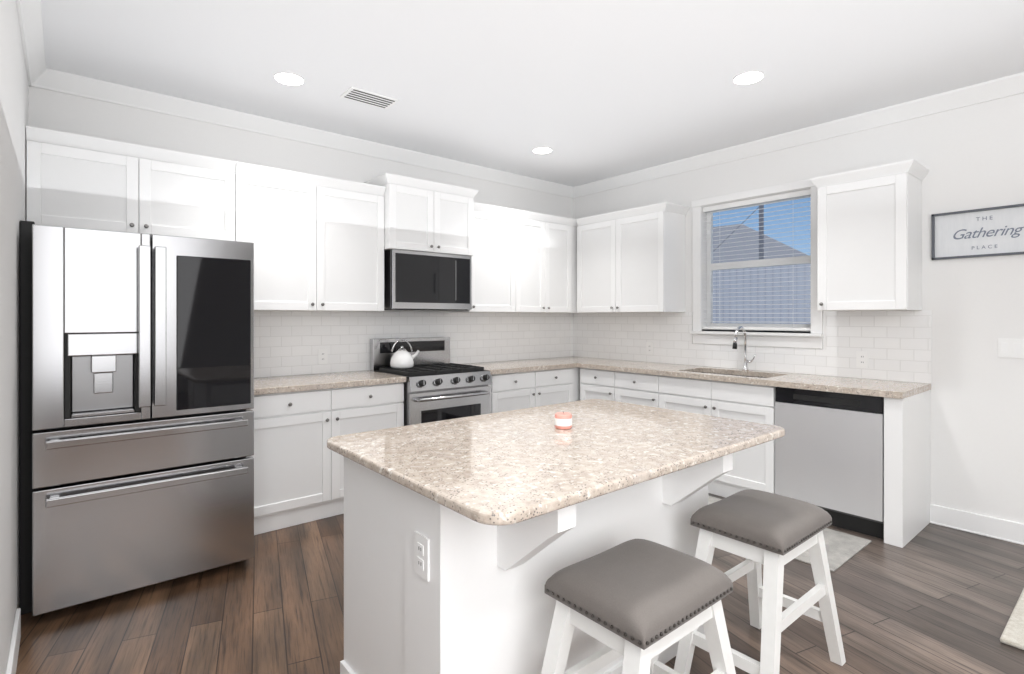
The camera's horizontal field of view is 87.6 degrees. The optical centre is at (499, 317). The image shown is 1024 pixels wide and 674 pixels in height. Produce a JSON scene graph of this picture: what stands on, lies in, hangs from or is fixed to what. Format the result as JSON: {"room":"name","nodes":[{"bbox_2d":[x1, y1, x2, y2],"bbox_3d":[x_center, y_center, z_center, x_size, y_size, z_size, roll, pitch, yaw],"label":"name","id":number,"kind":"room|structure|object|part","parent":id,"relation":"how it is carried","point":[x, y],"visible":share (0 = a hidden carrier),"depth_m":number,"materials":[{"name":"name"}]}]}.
{"room":"kitchen","nodes":[
{"label":"kitchen","id":0,"kind":"room"},
{"bbox_2d":[0,0,28,673],"bbox_3d":[-1.929,-0.042,2.003,0.140,2.800,2.700,0,0,-39],"label":"wall","id":1,"kind":"structure","parent":0,"point":[14,104],"depth_m":2.03,"materials":[{"name":"paint"}]},
{"bbox_2d":[6,608,20,673],"bbox_3d":[-1.527,1.296,1.635,0.016,0.125,1.620,0,0,-39],"label":"baseboard","id":2,"kind":"structure","parent":1,"relation":"attached to","point":[11,668],"depth_m":2.06,"materials":[{"name":"paint"}]},
{"bbox_2d":[16,0,51,87],"bbox_3d":[-1.816,-1.391,2.037,0.076,0.100,2.610,0,0,-39],"label":"crown molding","id":3,"kind":"structure","parent":1,"relation":"attached to","point":[40,75],"depth_m":2.67,"materials":[{"name":"paint"}]},
{"bbox_2d":[29,86,572,377],"bbox_3d":[-2.313,-0.042,3.530,8.400,2.800,0.150,0,0,-39],"label":"wall","id":4,"kind":"structure","parent":0,"point":[59,111],"depth_m":3.81,"materials":[{"name":"paint"}]},
{"bbox_2d":[26,126,235,240],"bbox_3d":[-2.213,-0.751,3.270,1.019,0.519,0.378,0,0,-39],"label":"upper cabinet","id":5,"kind":"object","parent":4,"relation":"attached to","point":[79,181],"visible":0.9,"depth_m":3.10,"materials":[{"name":"white wood"}]},
{"bbox_2d":[28,69,571,197],"bbox_3d":[-0.964,-1.391,4.488,4.500,0.100,0.077,0,0,-39],"label":"crown molding","id":6,"kind":"structure","parent":4,"relation":"attached to","point":[63,82],"depth_m":3.90,"materials":[{"name":"paint"}]},
{"bbox_2d":[235,161,385,311],"bbox_3d":[-1.405,-0.529,3.931,1.064,0.964,0.378,0,0,-39],"label":"upper cabinet","id":7,"kind":"object","parent":4,"relation":"attached to","point":[317,241],"visible":0.9,"depth_m":3.78,"materials":[{"name":"white wood"}]},
{"bbox_2d":[254,311,572,377],"bbox_3d":[-0.579,0.196,4.846,3.631,0.483,0.007,0,0,-39],"label":"backsplash","id":8,"kind":"structure","parent":4,"relation":"attached to","point":[286,343],"depth_m":4.52,"materials":[{"name":"tile"}]},
{"bbox_2d":[318,349,327,363],"bbox_3d":[-1.382,0.308,4.178,0.075,0.118,0.007,0,0,-39],"label":"electrical outlet","id":9,"kind":"object","parent":8,"relation":"attached to","point":[322,356],"visible":1,"depth_m":4.18,"materials":[{"name":"white plastic"}]},
{"bbox_2d":[363,173,478,255],"bbox_3d":[-0.657,-0.815,4.497,0.884,0.572,0.448,0,0,-39],"label":"upper cabinet","id":10,"kind":"object","parent":4,"relation":"attached to","point":[421,215],"visible":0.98,"depth_m":4.31,"materials":[{"name":"white wood"}]},
{"bbox_2d":[384,249,471,310],"bbox_3d":[-0.661,-0.293,4.512,0.756,0.467,0.420,0,0,-39],"label":"over-the-range microwave","id":11,"kind":"object","parent":4,"relation":"attached to","point":[416,280],"visible":0.9,"depth_m":4.31,"materials":[{"name":"silver metal"}]},
{"bbox_2d":[447,202,522,312],"bbox_3d":[-0.142,-0.522,4.982,0.600,0.950,0.349,0,0,-39],"label":"upper cabinet","id":12,"kind":"object","parent":4,"relation":"attached to","point":[497,260],"depth_m":4.87,"materials":[{"name":"white wood"}]},
{"bbox_2d":[523,210,574,312],"bbox_3d":[0.314,-0.522,5.355,0.818,0.950,0.349,0,0,-39],"label":"upper cabinet","id":13,"kind":"object","parent":4,"relation":"attached to","point":[523,261],"depth_m":5.27,"materials":[{"name":"white wood"}]},
{"bbox_2d":[575,219,577,312],"bbox_3d":[0.763,-0.522,5.723,0.459,0.950,0.349,0,0,-39],"label":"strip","id":14,"kind":"object","parent":4,"relation":"attached to","point":[576,225],"depth_m":5.55,"materials":[{"name":"white wood"}]},
{"bbox_2d":[16,493,1023,673],"bbox_3d":[0.584,1.388,-0.011,8.400,0.060,9.400,0,0,-39],"label":"floor","id":15,"kind":"structure","parent":0,"point":[930,598],"depth_m":2.41,"materials":[{"name":"brown wood"}]},
{"bbox_2d":[20,220,253,615],"bbox_3d":[-1.998,0.458,2.957,0.958,1.800,1.047,0,0,-39],"label":"fridge","id":16,"kind":"object","parent":15,"relation":"on","point":[136,411],"visible":1,"depth_m":2.54,"materials":[{"name":"silver metal"}]},
{"bbox_2d":[251,382,403,534],"bbox_3d":[-1.331,0.918,3.816,1.145,0.879,0.648,0,0,-39],"label":"base cabinet","id":17,"kind":"object","parent":15,"relation":"on","point":[298,471],"visible":0.69,"depth_m":3.50,"materials":[{"name":"white wood"}]},
{"bbox_2d":[254,370,405,394],"bbox_3d":[-1.331,0.458,3.814,1.150,0.040,0.636,0,0,-39],"label":"countertop","id":18,"kind":"structure","parent":17,"relation":"on","point":[284,384],"depth_m":3.70,"materials":[{"name":"beige stone"}]},
{"bbox_2d":[370,337,491,425],"bbox_3d":[-0.553,0.768,4.380,0.756,1.180,0.723,0,0,-39],"label":"range","id":19,"kind":"object","parent":15,"relation":"on","point":[438,386],"visible":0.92,"depth_m":4.23,"materials":[{"name":"silver metal"}]},
{"bbox_2d":[390,339,418,367],"bbox_3d":[-0.777,0.294,4.367,0.239,0.231,0.192,0,0,-39],"label":"kettle","id":20,"kind":"object","parent":19,"relation":"on","point":[401,357],"visible":1,"depth_m":4.29,"materials":[{"name":"ceramic"}]},
{"bbox_2d":[488,367,575,412],"bbox_3d":[0.104,0.918,5.009,1.040,0.880,0.619,0,0,-39],"label":"base cabinet","id":21,"kind":"object","parent":15,"relation":"on","point":[516,391],"depth_m":4.76,"materials":[{"name":"white wood"}]},
{"bbox_2d":[340,455,732,673],"bbox_3d":[0.237,0.913,2.044,1.396,0.889,0.920,0,0,-39],"label":"kitchen island","id":22,"kind":"object","parent":15,"relation":"on","point":[466,539],"depth_m":1.66,"materials":[{"name":"white wood"}]},
{"bbox_2d":[327,399,784,534],"bbox_3d":[0.256,0.453,2.033,1.520,0.030,1.010,0,0,-39],"label":"island countertop","id":23,"kind":"structure","parent":22,"relation":"on","point":[499,471],"depth_m":1.74,"materials":[{"name":"beige stone"}]},
{"bbox_2d":[555,411,571,429],"bbox_3d":[0.252,0.405,2.108,0.069,0.066,0.068,0,0,-39],"label":"candle","id":24,"kind":"object","parent":23,"relation":"on","point":[563,420],"visible":1,"depth_m":2.08,"materials":[{"name":"wax"}]},
{"bbox_2d":[576,367,579,400],"bbox_3d":[0.744,0.918,5.533,0.730,0.880,0.619,0,0,-39],"label":"base cabinet","id":25,"kind":"object","parent":15,"relation":"on","point":[577,368],"depth_m":5.17,"materials":[{"name":"white wood"}]},
{"bbox_2d":[580,368,607,399],"bbox_3d":[1.155,0.918,5.118,0.619,0.880,0.489,0,0,-39],"label":"base cabinet","id":26,"kind":"object","parent":15,"relation":"on","point":[593,382],"depth_m":4.97,"materials":[{"name":"white wood"}]},
{"bbox_2d":[541,539,735,673],"bbox_3d":[0.401,1.035,1.532,0.656,0.646,0.359,0,0,-39],"label":"stool","id":27,"kind":"object","parent":15,"relation":"on","point":[639,605],"visible":1,"depth_m":1.47,"materials":[{"name":"grey leather"}]},
{"bbox_2d":[608,370,707,414],"bbox_3d":[1.415,0.918,4.800,0.619,0.880,0.577,0,0,-39],"label":"base cabinet","id":28,"kind":"object","parent":15,"relation":"on","point":[667,392],"depth_m":4.42,"materials":[{"name":"white wood"}]},
{"bbox_2d":[464,356,930,398],"bbox_3d":[1.180,0.532,4.218,1.705,0.189,3.191,0,0,-39],"label":"countertop","id":29,"kind":"structure","parent":28,"relation":"on","point":[880,388],"depth_m":4.20,"materials":[{"name":"beige stone"}]},
{"bbox_2d":[732,326,755,370],"bbox_3d":[1.986,0.256,4.323,0.227,0.364,0.122,0,0,-39],"label":"faucet","id":30,"kind":"object","parent":29,"relation":"on","point":[745,365],"visible":1,"depth_m":4.38,"materials":[{"name":"silver metal"}]},
{"bbox_2d":[674,489,845,673],"bbox_3d":[0.998,1.035,2.033,0.656,0.646,0.359,0,0,-39],"label":"stool","id":31,"kind":"object","parent":15,"relation":"on","point":[773,533],"visible":0.98,"depth_m":1.95,"materials":[{"name":"white wood"}]},
{"bbox_2d":[708,496,870,571],"bbox_3d":[1.603,1.353,3.536,0.610,0.008,1.300,0,0,-39],"label":"area rug","id":32,"kind":"object","parent":15,"relation":"on","point":[842,548],"visible":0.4,"depth_m":3.14,"materials":[{"name":"beige fabric"}]},
{"bbox_2d":[775,387,883,538],"bbox_3d":[2.343,0.919,3.646,0.607,0.878,0.630,0,0,-39],"label":"dishwasher","id":33,"kind":"object","parent":15,"relation":"on","point":[829,452],"visible":0.65,"depth_m":3.42,"materials":[{"name":"silver metal"}]},
{"bbox_2d":[1000,589,1023,649],"bbox_3d":[3.135,1.347,1.869,1.170,0.022,1.880,0,0,-39],"label":"shag rug","id":34,"kind":"object","parent":15,"relation":"on","point":[1012,634],"visible":1,"depth_m":2.29,"materials":[{"name":"beige fabric"}]},
{"bbox_2d":[41,0,1023,186],"bbox_3d":[0.584,-1.482,-0.011,8.400,0.080,9.400,0,0,-39],"label":"ceiling","id":35,"kind":"structure","parent":0,"point":[587,91],"depth_m":3.03,"materials":[{"name":"paint"}]},
{"bbox_2d":[274,72,303,84],"bbox_3d":[-1.268,-1.438,3.216,0.166,0.008,0.166,0,0,-39],"label":"recessed light","id":36,"kind":"object","parent":35,"relation":"in","point":[288,78],"visible":0.98,"depth_m":3.21,"materials":[{"name":"white plastic"}]},
{"bbox_2d":[340,87,398,108],"bbox_3d":[-0.851,-1.437,3.505,0.330,0.009,0.180,0,0,-39],"label":"ceiling vent","id":37,"kind":"object","parent":35,"relation":"in","point":[367,97],"visible":0.98,"depth_m":3.49,"materials":[{"name":"white plastic"}]},
{"bbox_2d":[533,147,551,153],"bbox_3d":[0.370,-1.438,4.594,0.166,0.008,0.166,0,0,-39],"label":"recessed light","id":38,"kind":"object","parent":35,"relation":"in","point":[541,150],"visible":0.96,"depth_m":4.60,"materials":[{"name":"white plastic"}]},
{"bbox_2d":[734,71,763,83],"bbox_3d":[1.496,-1.438,3.202,0.166,0.008,0.166,0,0,-39],"label":"recessed light","id":39,"kind":"object","parent":35,"relation":"in","point":[748,77],"visible":1,"depth_m":3.20,"materials":[{"name":"white plastic"}]},
{"bbox_2d":[573,93,1023,523],"bbox_3d":[3.738,-0.042,2.569,0.150,2.800,9.000,0,0,-39],"label":"wall","id":40,"kind":"structure","parent":0,"point":[970,157],"depth_m":3.42,"materials":[{"name":"paint"}]},
{"bbox_2d":[576,202,688,312],"bbox_3d":[1.257,-0.529,5.184,0.378,0.964,1.066,0,0,-39],"label":"upper cabinet","id":41,"kind":"object","parent":40,"relation":"attached to","point":[631,260],"visible":1,"depth_m":4.96,"materials":[{"name":"white wood"}]},
{"bbox_2d":[573,310,930,382],"bbox_3d":[1.843,0.196,4.760,0.007,0.483,3.192,0,0,-39],"label":"backsplash","id":42,"kind":"structure","parent":40,"relation":"attached to","point":[896,345],"depth_m":4.19,"materials":[{"name":"tile"}]},
{"bbox_2d":[646,342,652,354],"bbox_3d":[1.467,0.303,5.207,0.007,0.118,0.075,0,0,-39],"label":"electrical outlet","id":43,"kind":"object","parent":42,"relation":"attached to","point":[649,347],"visible":1,"depth_m":5.21,"materials":[{"name":"white plastic"}]},
{"bbox_2d":[856,351,868,367],"bbox_3d":[2.600,0.303,3.822,0.007,0.118,0.075,0,0,-39],"label":"electrical outlet","id":44,"kind":"object","parent":42,"relation":"attached to","point":[862,359],"visible":1,"depth_m":3.82,"materials":[{"name":"white plastic"}]},
{"bbox_2d":[690,179,823,348],"bbox_3d":[2.134,-0.410,4.467,0.180,1.296,1.086,0,0,-39],"label":"window","id":45,"kind":"structure","parent":40,"relation":"in","point":[813,338],"depth_m":4.45,"materials":[{"name":"paint"}]},
{"bbox_2d":[703,189,810,329],"bbox_3d":[2.139,-0.445,4.471,0.058,1.091,0.902,0,0,-39],"label":"window blinds","id":46,"kind":"object","parent":45,"relation":"attached to","point":[763,200],"visible":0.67,"depth_m":4.43,"materials":[{"name":"white plastic"}]},
{"bbox_3d":[2.184,-0.444,4.508,0.050,1.094,0.908,0,0,-39],"label":"window sash","id":47,"kind":"part","parent":45,"relation":"part of","materials":[{"name":"glass"}]},
{"bbox_2d":[572,72,1023,197],"bbox_3d":[3.651,-1.391,2.497,0.077,0.100,9.000,0,0,-39],"label":"crown molding","id":48,"kind":"structure","parent":40,"relation":"attached to","point":[1010,85],"depth_m":3.94,"materials":[{"name":"paint"}]},
{"bbox_2d":[810,159,928,310],"bbox_3d":[2.515,-0.514,3.646,0.378,0.934,0.591,0,0,-39],"label":"upper cabinet","id":49,"kind":"object","parent":40,"relation":"attached to","point":[869,238],"visible":1,"depth_m":3.51,"materials":[{"name":"white wood"}]},
{"bbox_2d":[930,504,1023,544],"bbox_3d":[4.684,1.296,1.278,0.020,0.125,5.805,0,0,-39],"label":"baseboard","id":50,"kind":"structure","parent":40,"relation":"attached to","point":[994,527],"depth_m":3.33,"materials":[{"name":"paint"}]},
{"bbox_2d":[932,204,1023,259],"bbox_3d":[3.014,-0.527,3.317,0.021,0.300,0.515,0,0,-39],"label":"sign","id":51,"kind":"object","parent":40,"relation":"attached to","point":[990,231],"visible":1,"depth_m":3.34,"materials":[{"name":"white wood"}]},
{"bbox_2d":[998,338,1023,357],"bbox_3d":[3.115,0.188,3.206,0.007,0.116,0.175,0,0,-39],"label":"switch plate","id":52,"kind":"object","parent":40,"relation":"attached to","point":[1010,348],"visible":1,"depth_m":3.23,"materials":[{"name":"white plastic"}]},
{"label":"outside","id":53,"kind":"structure","parent":0,"visible":0},
{"bbox_2d":[713,205,807,262],"bbox_3d":[4.890,-1.642,11.941,0.300,6.000,3.950,0,0,-39],"label":"roof","id":54,"kind":"structure","parent":53,"point":[733,253],"depth_m":11.53,"materials":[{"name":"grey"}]},
{"bbox_2d":[713,264,809,323],"bbox_3d":[3.813,0.818,6.506,0.050,3.080,11.000,0,0,-39],"label":"fence","id":55,"kind":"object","parent":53,"point":[723,296],"depth_m":6.93,"materials":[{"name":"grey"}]}
]}

